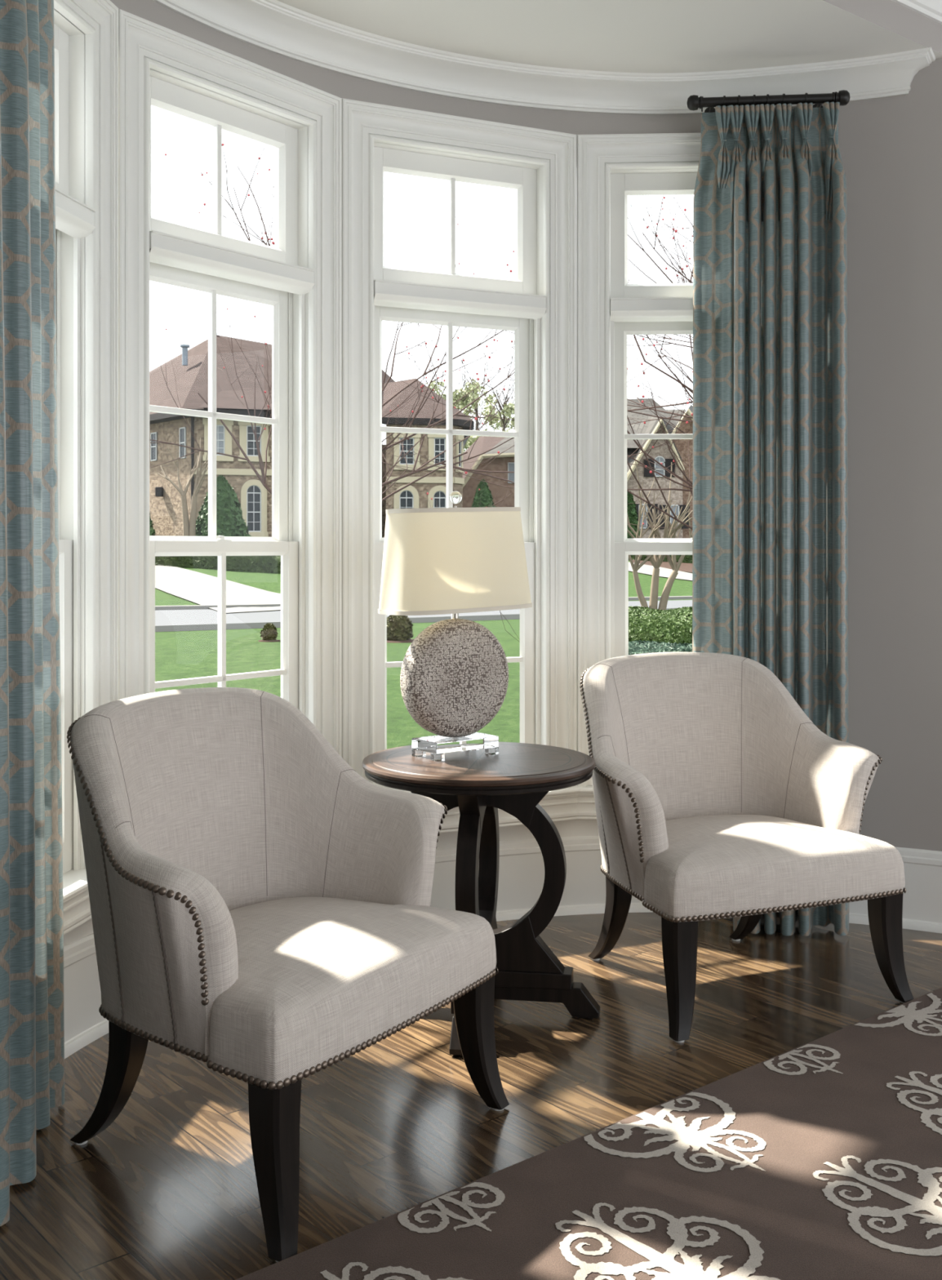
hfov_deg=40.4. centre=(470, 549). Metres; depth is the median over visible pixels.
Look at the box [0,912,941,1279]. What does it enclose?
floor
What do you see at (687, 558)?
hedge
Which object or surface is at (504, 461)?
house
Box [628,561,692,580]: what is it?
ground walk
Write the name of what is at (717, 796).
armchair
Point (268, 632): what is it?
shrub
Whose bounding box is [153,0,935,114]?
trim
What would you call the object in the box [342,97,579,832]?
window
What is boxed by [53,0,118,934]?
window
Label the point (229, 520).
evergreen shrub
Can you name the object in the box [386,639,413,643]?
mulch bed
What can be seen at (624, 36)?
ceiling
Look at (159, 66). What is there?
window
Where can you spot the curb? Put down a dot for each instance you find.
(513, 616)
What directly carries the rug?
on the floor
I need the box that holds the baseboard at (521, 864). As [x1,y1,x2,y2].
[63,835,941,1058]
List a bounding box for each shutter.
[635,503,638,520]
[644,458,653,476]
[647,503,657,528]
[659,504,669,528]
[665,458,675,476]
[680,504,689,528]
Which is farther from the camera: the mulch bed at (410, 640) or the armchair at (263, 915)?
the mulch bed at (410, 640)
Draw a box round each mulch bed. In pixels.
[257,639,280,642]
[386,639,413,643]
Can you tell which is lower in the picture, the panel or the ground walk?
the panel
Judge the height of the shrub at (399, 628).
0.626 m
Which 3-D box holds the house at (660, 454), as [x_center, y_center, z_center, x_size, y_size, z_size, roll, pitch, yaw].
[10.026,-3.923,66.190,8.101,8.910,9.620,0,0,0]
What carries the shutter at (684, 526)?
hanging from the house at (660, 454)
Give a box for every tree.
[149,130,693,641]
[382,195,693,529]
[422,339,502,453]
[453,344,514,431]
[466,364,514,446]
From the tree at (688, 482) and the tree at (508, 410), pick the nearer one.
the tree at (688, 482)
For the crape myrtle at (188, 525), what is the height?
4.941 m
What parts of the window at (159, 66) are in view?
sash, transom sash, sash, frame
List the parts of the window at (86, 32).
sash, transom sash, sash, frame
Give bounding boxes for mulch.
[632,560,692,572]
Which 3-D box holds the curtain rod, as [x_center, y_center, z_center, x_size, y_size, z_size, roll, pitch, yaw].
[1.038,-1.558,4.504,0.557,0.058,0.156,0,0,5]
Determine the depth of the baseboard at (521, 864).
4.48 m
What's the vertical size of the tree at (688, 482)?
5.389 m
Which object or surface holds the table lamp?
on the side table
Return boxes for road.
[155,600,692,626]
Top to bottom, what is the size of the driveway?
1.400 m
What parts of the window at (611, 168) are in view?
sash, sash, transom sash, frame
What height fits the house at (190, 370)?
12.192 m
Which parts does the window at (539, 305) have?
sash, transom sash, sash, frame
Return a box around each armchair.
[66,687,509,1262]
[579,652,914,1042]
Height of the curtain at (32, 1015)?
2.850 m
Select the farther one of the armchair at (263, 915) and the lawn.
the lawn
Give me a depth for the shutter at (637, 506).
61.91 m
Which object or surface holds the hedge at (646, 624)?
on the lawn
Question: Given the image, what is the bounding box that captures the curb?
[155,595,692,631]
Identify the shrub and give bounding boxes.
[149,512,155,535]
[195,475,250,536]
[259,622,277,640]
[386,614,413,640]
[471,478,495,507]
[626,491,639,537]
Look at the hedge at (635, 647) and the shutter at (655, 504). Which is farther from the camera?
the shutter at (655, 504)
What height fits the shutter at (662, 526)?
1.150 m
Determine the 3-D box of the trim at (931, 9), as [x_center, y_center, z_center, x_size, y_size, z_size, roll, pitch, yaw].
[0.595,-1.875,3.475,6.829,0.150,0.135,0,0,-39]
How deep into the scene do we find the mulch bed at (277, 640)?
23.08 m
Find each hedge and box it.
[155,555,280,573]
[628,555,692,563]
[628,605,692,644]
[628,640,692,654]
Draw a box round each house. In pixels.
[149,332,474,537]
[462,435,514,507]
[626,398,693,537]
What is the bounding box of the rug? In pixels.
[235,987,941,1279]
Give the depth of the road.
32.17 m
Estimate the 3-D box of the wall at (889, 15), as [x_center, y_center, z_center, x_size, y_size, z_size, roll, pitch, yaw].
[0.552,-0.325,3.528,6.829,3.290,0.001,0,0,-39]
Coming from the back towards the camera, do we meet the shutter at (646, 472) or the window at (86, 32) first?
the shutter at (646, 472)
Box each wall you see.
[110,0,941,851]
[822,0,941,53]
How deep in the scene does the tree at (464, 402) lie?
96.41 m
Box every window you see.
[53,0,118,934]
[118,8,342,756]
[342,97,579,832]
[576,133,701,819]
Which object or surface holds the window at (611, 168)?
in the wall at (891, 148)
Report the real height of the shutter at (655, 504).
1.200 m
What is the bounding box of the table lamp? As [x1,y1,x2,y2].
[377,491,532,761]
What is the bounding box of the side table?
[361,742,599,1055]
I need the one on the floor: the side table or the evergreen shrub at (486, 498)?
the side table
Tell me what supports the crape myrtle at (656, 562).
on the lawn
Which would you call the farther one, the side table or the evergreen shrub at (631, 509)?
the evergreen shrub at (631, 509)
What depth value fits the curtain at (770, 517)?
4.41 m
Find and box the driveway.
[155,564,280,613]
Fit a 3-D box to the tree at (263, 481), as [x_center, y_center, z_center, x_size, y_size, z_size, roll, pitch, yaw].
[-0.644,-0.839,9.728,4.974,5.023,2.564,0,0,-4]
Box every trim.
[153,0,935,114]
[891,0,941,24]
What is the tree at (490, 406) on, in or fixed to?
on the lawn
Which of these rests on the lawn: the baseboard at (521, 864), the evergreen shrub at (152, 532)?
the evergreen shrub at (152, 532)
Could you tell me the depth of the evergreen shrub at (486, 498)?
59.73 m
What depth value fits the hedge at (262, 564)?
47.19 m
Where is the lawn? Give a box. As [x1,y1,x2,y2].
[155,560,692,749]
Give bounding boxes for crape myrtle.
[157,437,208,536]
[626,457,693,610]
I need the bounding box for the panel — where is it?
[63,818,599,946]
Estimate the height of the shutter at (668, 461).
0.870 m
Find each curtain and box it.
[0,0,64,1226]
[692,102,848,936]
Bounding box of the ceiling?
[276,0,941,73]
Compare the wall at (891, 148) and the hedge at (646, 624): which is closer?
the wall at (891, 148)
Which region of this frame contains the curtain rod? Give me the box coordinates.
[686,89,849,112]

